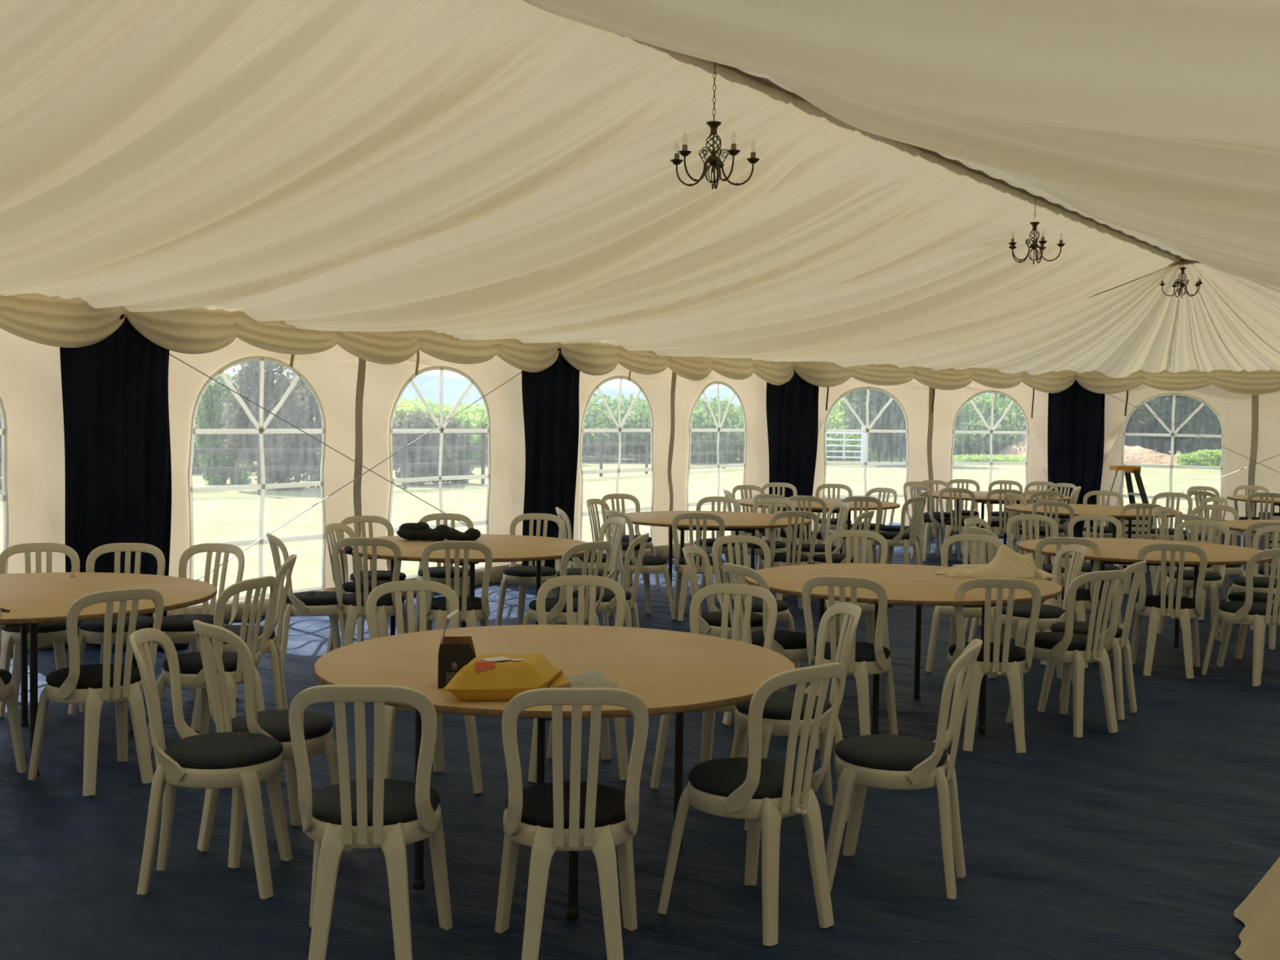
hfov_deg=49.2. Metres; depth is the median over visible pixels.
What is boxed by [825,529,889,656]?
plastic chair
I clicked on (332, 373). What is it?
wall
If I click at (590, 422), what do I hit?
hedge
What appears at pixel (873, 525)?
cushion
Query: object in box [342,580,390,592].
cushion
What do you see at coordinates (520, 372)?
wire
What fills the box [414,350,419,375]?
strap
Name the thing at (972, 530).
plastic chair
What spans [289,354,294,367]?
strap
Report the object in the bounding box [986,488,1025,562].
plastic chair
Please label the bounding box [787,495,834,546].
plastic chair
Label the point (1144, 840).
floor
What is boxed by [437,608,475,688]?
gift box
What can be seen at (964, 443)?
tree
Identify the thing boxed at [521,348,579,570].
curtain
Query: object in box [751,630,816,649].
cushion
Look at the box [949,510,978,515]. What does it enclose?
cushion
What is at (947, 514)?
cushion
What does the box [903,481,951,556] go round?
plastic chair
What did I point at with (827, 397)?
strap
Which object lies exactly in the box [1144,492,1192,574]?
plastic chair
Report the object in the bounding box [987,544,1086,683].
plastic chair
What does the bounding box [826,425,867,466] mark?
gate
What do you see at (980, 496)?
round table
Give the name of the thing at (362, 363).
valance
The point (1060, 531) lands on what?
cushion
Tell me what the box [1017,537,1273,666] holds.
round table
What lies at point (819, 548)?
cushion
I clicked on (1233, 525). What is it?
round table
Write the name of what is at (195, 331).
valance
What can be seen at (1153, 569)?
plastic chair
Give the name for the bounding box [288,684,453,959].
plastic chair
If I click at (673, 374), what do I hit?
valance
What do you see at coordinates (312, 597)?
cushion
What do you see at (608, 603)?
plastic chair
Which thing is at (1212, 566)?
cushion
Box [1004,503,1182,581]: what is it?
round table
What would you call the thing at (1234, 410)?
wall
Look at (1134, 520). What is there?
crate
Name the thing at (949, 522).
cushion
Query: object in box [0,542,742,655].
baseboard
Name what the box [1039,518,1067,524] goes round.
cushion
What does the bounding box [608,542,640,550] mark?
cushion
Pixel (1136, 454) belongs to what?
soil mound
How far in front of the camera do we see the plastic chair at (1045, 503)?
13.47 m
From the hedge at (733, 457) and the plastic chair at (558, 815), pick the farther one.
the hedge at (733, 457)
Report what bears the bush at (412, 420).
on the ground
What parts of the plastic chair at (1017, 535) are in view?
leg, backrest, leg, seat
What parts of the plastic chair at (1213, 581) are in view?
leg, leg, seat, backrest, leg, leg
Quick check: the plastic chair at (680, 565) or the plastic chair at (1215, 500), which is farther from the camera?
the plastic chair at (1215, 500)
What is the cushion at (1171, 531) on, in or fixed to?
on the plastic chair at (1153, 534)
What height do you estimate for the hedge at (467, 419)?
2.179 m
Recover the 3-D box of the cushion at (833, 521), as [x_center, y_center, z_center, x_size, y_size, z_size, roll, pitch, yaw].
[2.203,0.468,15.877,0.396,0.056,0.396,1,3,6]
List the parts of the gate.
gate post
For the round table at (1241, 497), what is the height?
0.753 m
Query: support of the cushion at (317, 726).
on the plastic chair at (318, 733)
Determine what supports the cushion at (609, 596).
on the plastic chair at (608, 603)
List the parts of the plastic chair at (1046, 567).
backrest, seat, leg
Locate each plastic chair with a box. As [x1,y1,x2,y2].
[0,542,84,717]
[0,608,26,773]
[27,587,164,795]
[67,542,164,714]
[129,627,292,899]
[147,575,275,755]
[151,542,244,697]
[190,554,297,730]
[192,619,353,868]
[266,533,346,672]
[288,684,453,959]
[324,523,390,653]
[332,537,408,646]
[338,515,415,642]
[366,580,483,793]
[414,513,473,631]
[421,541,492,631]
[494,687,648,959]
[495,513,564,625]
[522,541,611,625]
[528,575,628,782]
[553,516,626,626]
[555,506,612,569]
[573,533,649,627]
[586,498,644,588]
[600,493,660,588]
[604,510,676,621]
[649,583,777,788]
[657,662,845,946]
[671,512,724,621]
[682,545,763,638]
[688,496,741,593]
[711,535,799,668]
[722,562,827,724]
[723,488,764,537]
[730,602,861,831]
[732,484,777,568]
[740,497,795,597]
[752,493,798,570]
[754,511,818,608]
[760,482,796,546]
[784,502,850,595]
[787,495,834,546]
[801,575,897,749]
[809,510,874,608]
[815,484,852,554]
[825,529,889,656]
[825,638,982,899]
[836,496,882,563]
[842,487,897,554]
[871,496,926,564]
[876,491,928,564]
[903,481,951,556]
[910,484,960,560]
[920,480,961,553]
[925,533,1003,676]
[937,577,1041,753]
[938,487,980,564]
[947,479,979,547]
[964,517,1036,638]
[968,526,1044,642]
[985,480,1022,551]
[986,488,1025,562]
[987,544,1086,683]
[1004,493,1049,555]
[1005,569,1126,737]
[1006,514,1064,587]
[1016,481,1057,542]
[1018,490,1063,563]
[1019,489,1065,560]
[1031,500,1088,589]
[1035,537,1101,667]
[1037,560,1146,719]
[1039,483,1075,537]
[1039,486,1080,529]
[1067,514,1122,626]
[1082,490,1123,570]
[1119,503,1166,594]
[1130,542,1207,678]
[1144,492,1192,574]
[1152,506,1219,605]
[1156,520,1230,639]
[1165,497,1227,578]
[1178,514,1243,619]
[1186,485,1227,520]
[1188,490,1232,535]
[1191,504,1244,598]
[1201,548,1279,686]
[1216,591,1279,666]
[1217,525,1279,649]
[1233,484,1269,533]
[1243,521,1279,629]
[1246,492,1279,565]
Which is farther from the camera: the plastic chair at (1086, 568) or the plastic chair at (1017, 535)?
the plastic chair at (1017, 535)
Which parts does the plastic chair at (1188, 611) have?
leg, leg, seat, backrest, leg, leg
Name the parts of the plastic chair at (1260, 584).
leg, seat, backrest, leg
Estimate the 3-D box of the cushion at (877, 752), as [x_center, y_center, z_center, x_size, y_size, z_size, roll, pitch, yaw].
[0.894,0.967,4.991,0.396,0.056,0.396,2,3,20]
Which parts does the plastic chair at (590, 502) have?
backrest, seat, leg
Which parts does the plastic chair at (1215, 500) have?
leg, seat, backrest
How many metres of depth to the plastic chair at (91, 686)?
5.98 m
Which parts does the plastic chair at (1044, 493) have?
backrest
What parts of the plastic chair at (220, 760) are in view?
leg, backrest, leg, seat, leg, leg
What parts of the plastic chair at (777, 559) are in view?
leg, seat, backrest, leg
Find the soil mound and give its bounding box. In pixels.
[992,428,1180,464]
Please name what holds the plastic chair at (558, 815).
on the floor
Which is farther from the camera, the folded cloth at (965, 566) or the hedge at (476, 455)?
the hedge at (476, 455)
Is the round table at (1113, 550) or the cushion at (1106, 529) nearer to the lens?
the round table at (1113, 550)
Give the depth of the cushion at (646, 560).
11.18 m
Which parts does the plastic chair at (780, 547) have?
leg, seat, backrest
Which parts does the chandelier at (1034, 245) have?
drip dish, arm, arm, arm, drip dish, arm, drip dish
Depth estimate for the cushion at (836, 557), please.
11.60 m
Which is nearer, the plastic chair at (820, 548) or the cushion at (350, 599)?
the cushion at (350, 599)
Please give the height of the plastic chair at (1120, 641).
0.876 m
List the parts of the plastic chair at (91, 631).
leg, seat, leg, backrest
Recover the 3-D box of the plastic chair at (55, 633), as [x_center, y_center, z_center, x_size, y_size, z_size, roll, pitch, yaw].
[-3.277,0.802,7.638,0.455,0.876,0.511,0,3,-25]
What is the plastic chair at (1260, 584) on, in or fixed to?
on the floor
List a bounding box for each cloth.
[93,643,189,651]
[933,544,1059,578]
[949,564,983,568]
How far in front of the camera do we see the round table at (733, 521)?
11.82 m
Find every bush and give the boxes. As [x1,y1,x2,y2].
[0,413,2,489]
[192,408,203,473]
[194,373,252,484]
[289,372,322,487]
[392,409,460,485]
[434,416,475,484]
[952,453,1025,462]
[1173,448,1221,466]
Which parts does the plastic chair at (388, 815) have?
leg, leg, backrest, seat, leg, leg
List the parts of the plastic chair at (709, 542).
leg, seat, backrest, leg, leg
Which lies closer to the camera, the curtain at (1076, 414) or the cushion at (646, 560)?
the cushion at (646, 560)
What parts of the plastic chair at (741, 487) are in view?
leg, backrest, leg, leg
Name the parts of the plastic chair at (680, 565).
leg, leg, backrest, seat, leg, leg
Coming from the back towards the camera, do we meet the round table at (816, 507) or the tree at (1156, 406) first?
the tree at (1156, 406)
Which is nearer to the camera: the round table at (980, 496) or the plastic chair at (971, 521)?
the plastic chair at (971, 521)
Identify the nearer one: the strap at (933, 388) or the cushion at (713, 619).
the cushion at (713, 619)
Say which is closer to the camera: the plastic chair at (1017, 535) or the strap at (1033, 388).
the plastic chair at (1017, 535)
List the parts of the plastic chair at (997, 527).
leg, leg, seat, backrest, leg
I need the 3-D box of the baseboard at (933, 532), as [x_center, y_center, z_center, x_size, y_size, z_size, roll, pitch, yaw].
[3.944,0.732,19.025,4.955,0.174,0.099,0,3,-26]
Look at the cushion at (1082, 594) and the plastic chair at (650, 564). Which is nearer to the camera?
the cushion at (1082, 594)
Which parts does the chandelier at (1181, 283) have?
arm, arm, arm, arm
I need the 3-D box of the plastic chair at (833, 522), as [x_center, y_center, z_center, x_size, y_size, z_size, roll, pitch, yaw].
[2.208,0.492,15.931,0.455,0.876,0.511,1,3,6]
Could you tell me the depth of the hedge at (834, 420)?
54.52 m
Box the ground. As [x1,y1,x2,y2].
[0,443,1221,599]
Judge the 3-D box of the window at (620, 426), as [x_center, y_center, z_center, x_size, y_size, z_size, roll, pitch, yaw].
[-0.232,-0.169,15.032,0.048,1.905,1.362,3,3,35]
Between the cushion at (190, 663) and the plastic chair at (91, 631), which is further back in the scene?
the plastic chair at (91, 631)
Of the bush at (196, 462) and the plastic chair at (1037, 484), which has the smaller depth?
the plastic chair at (1037, 484)
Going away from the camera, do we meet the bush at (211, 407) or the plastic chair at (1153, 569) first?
the plastic chair at (1153, 569)
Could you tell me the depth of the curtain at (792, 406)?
17.81 m
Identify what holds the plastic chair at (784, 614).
on the floor
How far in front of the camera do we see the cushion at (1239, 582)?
10.38 m
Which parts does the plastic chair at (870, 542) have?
seat, backrest, leg, leg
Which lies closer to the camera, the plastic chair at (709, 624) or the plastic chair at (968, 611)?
the plastic chair at (709, 624)
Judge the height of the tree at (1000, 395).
5.309 m
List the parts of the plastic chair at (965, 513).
backrest, seat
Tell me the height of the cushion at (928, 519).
0.056 m
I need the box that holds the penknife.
[0,608,9,612]
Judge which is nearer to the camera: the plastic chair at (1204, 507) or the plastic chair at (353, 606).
the plastic chair at (353, 606)
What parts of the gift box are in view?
panel, panel, panel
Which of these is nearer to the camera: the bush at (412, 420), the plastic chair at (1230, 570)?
the plastic chair at (1230, 570)
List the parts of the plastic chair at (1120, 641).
leg, leg, seat, leg, backrest, leg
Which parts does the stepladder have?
leg, leg, rail, rail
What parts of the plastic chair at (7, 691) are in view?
backrest, seat, leg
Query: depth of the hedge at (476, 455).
45.11 m
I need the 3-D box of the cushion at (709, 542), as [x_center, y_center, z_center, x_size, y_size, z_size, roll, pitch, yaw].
[0.709,0.582,13.014,0.396,0.056,0.396,1,3,7]
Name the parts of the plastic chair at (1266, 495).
backrest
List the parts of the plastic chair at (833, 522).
leg, backrest, seat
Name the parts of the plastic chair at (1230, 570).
backrest, leg, leg, seat, leg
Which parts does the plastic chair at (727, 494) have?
backrest, seat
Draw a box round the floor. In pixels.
[0,522,1279,959]
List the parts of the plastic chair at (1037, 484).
backrest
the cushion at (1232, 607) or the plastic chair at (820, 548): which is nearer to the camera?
the cushion at (1232, 607)
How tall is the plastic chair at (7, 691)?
0.876 m
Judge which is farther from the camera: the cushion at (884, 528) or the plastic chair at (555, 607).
the cushion at (884, 528)
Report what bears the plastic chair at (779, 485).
on the floor
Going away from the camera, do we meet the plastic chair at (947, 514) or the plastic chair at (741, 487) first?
the plastic chair at (741, 487)
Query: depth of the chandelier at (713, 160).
6.94 m
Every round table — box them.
[0,572,217,776]
[314,624,795,919]
[339,533,592,635]
[624,511,810,597]
[736,497,900,554]
[744,563,1062,734]
[926,491,1071,555]
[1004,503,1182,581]
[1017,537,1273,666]
[1218,520,1279,535]
[1226,494,1279,512]
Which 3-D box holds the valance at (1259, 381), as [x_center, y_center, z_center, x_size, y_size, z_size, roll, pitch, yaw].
[8.075,-1.299,18.442,4.720,0.346,0.150,3,3,34]
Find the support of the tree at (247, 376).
on the ground
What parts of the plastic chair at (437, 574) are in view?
leg, seat, backrest, leg, leg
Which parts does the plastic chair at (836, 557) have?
seat, backrest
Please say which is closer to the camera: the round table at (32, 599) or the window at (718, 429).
the round table at (32, 599)
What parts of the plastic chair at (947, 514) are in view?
leg, backrest, leg, leg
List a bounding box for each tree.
[221,360,311,490]
[839,389,969,462]
[888,392,1026,455]
[989,392,1024,417]
[1124,395,1220,455]
[1124,399,1188,454]
[1171,395,1222,453]
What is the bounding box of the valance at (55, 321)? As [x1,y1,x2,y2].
[0,293,126,347]
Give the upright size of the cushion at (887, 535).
0.056 m
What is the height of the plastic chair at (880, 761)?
0.876 m
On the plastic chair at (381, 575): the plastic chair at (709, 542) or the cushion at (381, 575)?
the cushion at (381, 575)
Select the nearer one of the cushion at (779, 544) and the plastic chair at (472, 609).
the plastic chair at (472, 609)
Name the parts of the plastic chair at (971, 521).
leg, backrest, leg, leg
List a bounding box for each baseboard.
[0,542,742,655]
[811,525,1007,539]
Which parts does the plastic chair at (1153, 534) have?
leg, seat, backrest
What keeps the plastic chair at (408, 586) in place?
on the floor
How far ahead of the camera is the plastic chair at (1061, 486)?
17.22 m
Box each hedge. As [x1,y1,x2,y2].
[392,395,484,456]
[448,401,488,460]
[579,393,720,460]
[629,403,744,462]
[826,399,906,460]
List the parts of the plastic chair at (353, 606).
leg, backrest, seat, leg, leg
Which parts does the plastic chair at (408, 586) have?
leg, seat, backrest, leg, leg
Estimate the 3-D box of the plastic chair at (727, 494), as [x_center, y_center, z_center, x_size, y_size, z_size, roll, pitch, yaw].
[1.118,0.539,14.578,0.511,0.876,0.455,1,3,-5]
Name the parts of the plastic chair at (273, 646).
leg, seat, backrest, leg, leg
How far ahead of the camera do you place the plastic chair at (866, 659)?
6.89 m
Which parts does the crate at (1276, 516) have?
panel, panel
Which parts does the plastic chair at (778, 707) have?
leg, leg, seat, leg, backrest, leg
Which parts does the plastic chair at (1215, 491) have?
backrest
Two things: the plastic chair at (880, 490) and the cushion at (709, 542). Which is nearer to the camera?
the cushion at (709, 542)
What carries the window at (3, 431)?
in the wall at (332, 373)
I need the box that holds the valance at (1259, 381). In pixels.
[1074,368,1279,394]
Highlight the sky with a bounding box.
[204,373,989,411]
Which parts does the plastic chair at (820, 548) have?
seat, backrest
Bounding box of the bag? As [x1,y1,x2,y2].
[442,653,569,701]
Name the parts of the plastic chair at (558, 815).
leg, leg, seat, backrest, leg, leg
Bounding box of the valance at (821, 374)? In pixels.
[793,360,1076,393]
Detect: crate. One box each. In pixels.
[1106,518,1149,573]
[1258,511,1279,565]
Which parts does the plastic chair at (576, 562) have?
backrest, leg, seat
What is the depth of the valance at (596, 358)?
15.24 m
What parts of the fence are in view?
post, rail, rail, post, rail, post, post, post, post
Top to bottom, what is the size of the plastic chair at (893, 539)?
0.876 m
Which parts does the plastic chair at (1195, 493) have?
seat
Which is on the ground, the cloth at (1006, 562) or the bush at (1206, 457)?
the bush at (1206, 457)
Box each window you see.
[0,395,8,573]
[187,355,326,606]
[387,365,490,578]
[579,375,653,542]
[686,381,746,542]
[822,386,908,530]
[950,390,1029,525]
[1120,392,1224,530]
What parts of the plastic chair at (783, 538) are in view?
leg, backrest, seat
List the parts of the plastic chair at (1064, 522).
seat, backrest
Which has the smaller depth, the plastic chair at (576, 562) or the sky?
the plastic chair at (576, 562)
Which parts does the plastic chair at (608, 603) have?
seat, leg, backrest, leg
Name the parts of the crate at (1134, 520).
panel, panel, panel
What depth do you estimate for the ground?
26.78 m
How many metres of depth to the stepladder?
15.83 m
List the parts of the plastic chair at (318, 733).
leg, backrest, leg, leg, seat, leg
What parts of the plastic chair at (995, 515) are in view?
seat, backrest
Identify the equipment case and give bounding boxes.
[1221,533,1265,571]
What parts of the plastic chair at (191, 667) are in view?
leg, seat, leg, leg, backrest, leg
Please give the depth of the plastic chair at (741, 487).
15.54 m
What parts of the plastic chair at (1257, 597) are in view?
leg, leg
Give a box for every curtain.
[59,314,171,645]
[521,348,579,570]
[766,370,818,532]
[1047,379,1105,536]
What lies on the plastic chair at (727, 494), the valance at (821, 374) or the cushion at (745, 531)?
the cushion at (745, 531)
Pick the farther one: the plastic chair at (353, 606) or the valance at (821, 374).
the valance at (821, 374)
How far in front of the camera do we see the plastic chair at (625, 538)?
13.43 m
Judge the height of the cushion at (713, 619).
0.056 m
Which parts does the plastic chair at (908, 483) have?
backrest, leg, leg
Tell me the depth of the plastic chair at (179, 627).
7.91 m
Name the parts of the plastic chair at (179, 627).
leg, seat, leg, backrest, leg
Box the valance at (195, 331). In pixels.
[125,306,559,372]
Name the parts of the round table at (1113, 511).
under frame, leg, leg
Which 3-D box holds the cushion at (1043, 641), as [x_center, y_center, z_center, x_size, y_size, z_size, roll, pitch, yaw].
[2.286,0.867,7.545,0.396,0.056,0.396,-1,3,-29]
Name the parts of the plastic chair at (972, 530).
leg, backrest, leg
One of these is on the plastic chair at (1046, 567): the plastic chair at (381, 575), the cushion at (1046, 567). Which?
the cushion at (1046, 567)
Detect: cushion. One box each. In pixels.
[0,668,12,684]
[2,620,79,632]
[45,663,141,688]
[79,614,154,632]
[151,613,226,631]
[162,651,243,674]
[164,732,283,768]
[209,624,275,644]
[231,709,332,742]
[285,591,346,605]
[311,778,439,825]
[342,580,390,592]
[342,591,404,606]
[350,570,405,581]
[417,566,469,577]
[431,595,482,610]
[503,565,556,577]
[505,781,625,828]
[528,597,589,612]
[556,568,609,576]
[568,553,612,563]
[573,588,631,602]
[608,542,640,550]
[611,534,652,542]
[619,555,666,565]
[679,555,724,565]
[688,757,804,799]
[694,538,734,546]
[701,611,763,627]
[731,597,788,612]
[734,691,831,719]
[744,529,764,533]
[746,540,786,548]
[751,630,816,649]
[761,530,798,537]
[761,552,808,562]
[795,543,836,552]
[796,532,831,539]
[813,553,858,563]
[813,641,890,662]
[818,518,851,524]
[835,733,946,770]
[850,523,885,529]
[879,525,913,532]
[879,532,912,539]
[921,516,951,523]
[924,511,954,517]
[924,514,945,517]
[944,520,979,526]
[948,641,1025,662]
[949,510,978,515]
[952,604,995,607]
[991,511,1019,516]
[991,521,1016,527]
[1001,603,1065,618]
[1016,528,1049,535]
[1026,631,1099,650]
[1032,526,1063,533]
[1035,563,1064,573]
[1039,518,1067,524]
[1050,621,1122,638]
[1055,587,1090,600]
[1069,562,1119,572]
[1083,526,1116,533]
[1136,595,1195,608]
[1150,528,1186,534]
[1166,569,1221,580]
[1181,533,1207,540]
[1209,564,1241,567]
[1218,600,1279,615]
[1227,591,1275,602]
[1232,576,1277,588]
[1239,516,1258,519]
[1244,564,1277,575]
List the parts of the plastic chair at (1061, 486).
backrest, leg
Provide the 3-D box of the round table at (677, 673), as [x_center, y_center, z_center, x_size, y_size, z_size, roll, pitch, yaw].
[-0.305,1.028,5.072,1.712,0.753,1.714,2,3,25]
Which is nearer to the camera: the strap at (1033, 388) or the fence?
the strap at (1033, 388)
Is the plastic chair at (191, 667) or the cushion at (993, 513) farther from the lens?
the cushion at (993, 513)
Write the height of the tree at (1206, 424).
6.188 m
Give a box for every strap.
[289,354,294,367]
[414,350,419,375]
[825,386,829,410]
[931,388,934,413]
[1031,388,1034,417]
[1124,390,1128,416]
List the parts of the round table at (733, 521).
leg, leg, under frame, leg, leg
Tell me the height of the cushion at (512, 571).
0.056 m
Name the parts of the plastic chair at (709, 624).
backrest, seat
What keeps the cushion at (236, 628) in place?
on the plastic chair at (273, 646)
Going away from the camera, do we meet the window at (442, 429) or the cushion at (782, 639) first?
the cushion at (782, 639)
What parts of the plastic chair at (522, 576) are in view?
leg, leg, seat, backrest, leg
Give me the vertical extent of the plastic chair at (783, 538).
0.876 m
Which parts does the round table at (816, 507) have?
under frame, leg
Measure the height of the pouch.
0.050 m
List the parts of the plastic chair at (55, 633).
leg, leg, backrest, seat, leg, leg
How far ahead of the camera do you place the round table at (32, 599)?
6.68 m
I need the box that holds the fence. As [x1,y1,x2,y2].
[0,426,744,494]
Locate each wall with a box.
[0,292,768,606]
[811,377,1048,530]
[1099,383,1279,533]
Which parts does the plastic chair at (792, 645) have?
leg, backrest, leg, seat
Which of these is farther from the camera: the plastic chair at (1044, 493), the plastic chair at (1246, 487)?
the plastic chair at (1246, 487)
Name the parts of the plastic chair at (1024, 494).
backrest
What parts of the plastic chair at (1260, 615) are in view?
leg, seat, backrest, leg, leg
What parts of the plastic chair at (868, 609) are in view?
leg, leg, seat, backrest, leg, leg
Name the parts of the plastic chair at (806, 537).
seat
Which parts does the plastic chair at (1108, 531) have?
seat, backrest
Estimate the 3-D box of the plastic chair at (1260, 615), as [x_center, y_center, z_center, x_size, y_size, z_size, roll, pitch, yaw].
[3.957,0.852,8.962,0.455,0.876,0.511,0,3,-13]
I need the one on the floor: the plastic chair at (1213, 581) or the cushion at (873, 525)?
the plastic chair at (1213, 581)
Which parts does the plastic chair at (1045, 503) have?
leg, leg, backrest, leg, leg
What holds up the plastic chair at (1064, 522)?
on the floor
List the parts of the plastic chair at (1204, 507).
backrest, leg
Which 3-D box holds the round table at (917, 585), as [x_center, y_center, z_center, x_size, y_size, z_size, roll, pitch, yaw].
[1.431,0.929,7.734,1.712,0.753,1.714,0,3,-12]
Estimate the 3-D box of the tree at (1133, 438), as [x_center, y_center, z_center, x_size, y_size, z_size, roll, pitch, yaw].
[22.378,-4.119,63.622,8.584,6.544,5.709,1,3,2]
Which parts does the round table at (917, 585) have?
leg, leg, leg, under frame, leg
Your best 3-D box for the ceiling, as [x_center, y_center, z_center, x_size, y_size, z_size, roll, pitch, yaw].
[-0.984,-1.425,4.968,10.057,1.224,33.222,3,3,34]
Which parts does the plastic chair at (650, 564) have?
leg, backrest, leg, seat, leg, leg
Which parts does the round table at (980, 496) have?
leg, leg, under frame, leg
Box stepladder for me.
[1099,465,1152,564]
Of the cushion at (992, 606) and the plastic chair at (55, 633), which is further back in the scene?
the cushion at (992, 606)
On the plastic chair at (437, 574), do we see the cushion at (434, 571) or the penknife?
the cushion at (434, 571)
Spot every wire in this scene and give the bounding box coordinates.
[168,353,467,526]
[197,372,521,580]
[1104,453,1279,522]
[1108,394,1279,472]
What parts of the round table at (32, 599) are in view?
under frame, leg, leg, leg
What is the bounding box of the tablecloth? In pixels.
[1234,857,1279,959]
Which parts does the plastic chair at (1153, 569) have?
leg, backrest, leg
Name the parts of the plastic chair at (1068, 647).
leg, seat, leg, leg, backrest, leg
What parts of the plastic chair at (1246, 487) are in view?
backrest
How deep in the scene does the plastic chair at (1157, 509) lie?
12.69 m
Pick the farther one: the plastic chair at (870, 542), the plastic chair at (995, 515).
the plastic chair at (995, 515)
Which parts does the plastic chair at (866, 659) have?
leg, backrest, seat, leg, leg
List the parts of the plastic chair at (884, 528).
leg, backrest, leg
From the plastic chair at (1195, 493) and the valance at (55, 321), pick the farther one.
the plastic chair at (1195, 493)
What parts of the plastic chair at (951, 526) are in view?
leg, leg, backrest, seat, leg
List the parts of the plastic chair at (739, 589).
leg, leg, seat, backrest, leg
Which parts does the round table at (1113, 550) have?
leg, leg, under frame, leg, leg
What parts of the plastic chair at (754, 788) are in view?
leg, seat, leg, leg, backrest, leg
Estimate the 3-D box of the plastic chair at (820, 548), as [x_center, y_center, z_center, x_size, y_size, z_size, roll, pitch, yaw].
[1.627,0.639,12.656,0.511,0.876,0.455,0,3,-16]
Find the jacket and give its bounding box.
[396,521,480,540]
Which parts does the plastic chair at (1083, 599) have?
leg, leg, backrest, seat, leg, leg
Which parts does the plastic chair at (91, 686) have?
leg, leg, seat, backrest, leg, leg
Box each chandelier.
[670,62,759,189]
[1008,196,1065,264]
[1159,261,1202,297]
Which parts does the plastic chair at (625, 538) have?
leg, backrest, leg, seat, leg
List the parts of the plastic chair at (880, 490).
backrest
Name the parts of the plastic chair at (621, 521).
leg, leg, leg, backrest, leg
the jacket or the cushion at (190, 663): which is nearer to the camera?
the cushion at (190, 663)
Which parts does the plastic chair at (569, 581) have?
leg, leg, backrest, leg, leg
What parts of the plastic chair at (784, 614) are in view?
backrest, seat, leg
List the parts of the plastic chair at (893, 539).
leg, leg, seat, leg, backrest, leg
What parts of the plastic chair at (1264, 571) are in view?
leg, seat, backrest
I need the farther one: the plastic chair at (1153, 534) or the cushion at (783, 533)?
the plastic chair at (1153, 534)
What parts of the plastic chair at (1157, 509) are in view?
leg, backrest, leg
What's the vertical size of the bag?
0.118 m
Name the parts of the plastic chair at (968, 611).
leg, leg, seat, backrest, leg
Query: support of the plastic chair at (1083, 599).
on the floor
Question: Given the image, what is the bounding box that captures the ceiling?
[0,0,1279,377]
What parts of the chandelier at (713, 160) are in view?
drip dish, drip dish, arm, arm, chain, arm, arm, drip dish, arm, drip dish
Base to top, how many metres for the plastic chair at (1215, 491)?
0.876 m
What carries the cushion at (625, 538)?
on the plastic chair at (625, 538)
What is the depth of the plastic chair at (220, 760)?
4.74 m
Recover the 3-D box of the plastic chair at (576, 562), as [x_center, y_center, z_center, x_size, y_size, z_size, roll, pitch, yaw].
[-0.443,0.663,11.467,0.511,0.876,0.455,0,3,-9]
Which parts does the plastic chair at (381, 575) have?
leg, backrest, leg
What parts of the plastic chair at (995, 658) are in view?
leg, leg, seat, backrest, leg, leg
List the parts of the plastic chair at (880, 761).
leg, leg, seat, backrest, leg, leg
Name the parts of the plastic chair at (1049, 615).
leg, leg, seat, leg, backrest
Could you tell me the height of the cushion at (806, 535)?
0.056 m
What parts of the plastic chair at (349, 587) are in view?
leg, backrest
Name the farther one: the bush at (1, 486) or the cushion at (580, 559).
the bush at (1, 486)
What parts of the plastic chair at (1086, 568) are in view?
leg, backrest, leg, leg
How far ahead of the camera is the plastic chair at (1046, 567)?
11.41 m
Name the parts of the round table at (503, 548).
leg, under frame, leg, leg, leg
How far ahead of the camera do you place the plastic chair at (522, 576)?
10.49 m
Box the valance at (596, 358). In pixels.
[558,342,794,385]
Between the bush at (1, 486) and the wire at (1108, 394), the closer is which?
the wire at (1108, 394)
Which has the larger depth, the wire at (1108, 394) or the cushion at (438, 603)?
the wire at (1108, 394)
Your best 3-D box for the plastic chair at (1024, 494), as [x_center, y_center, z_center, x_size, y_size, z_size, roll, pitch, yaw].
[4.383,0.561,15.200,0.455,0.876,0.511,1,3,-2]
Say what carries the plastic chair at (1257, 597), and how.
on the floor
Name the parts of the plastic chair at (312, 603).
leg, leg, backrest, seat, leg, leg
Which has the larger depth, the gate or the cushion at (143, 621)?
the gate
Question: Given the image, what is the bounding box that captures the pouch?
[343,546,353,554]
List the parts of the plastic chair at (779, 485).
backrest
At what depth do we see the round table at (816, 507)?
14.22 m
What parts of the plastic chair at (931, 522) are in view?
leg, backrest, leg, seat, leg, leg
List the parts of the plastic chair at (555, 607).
leg, seat, leg, backrest, leg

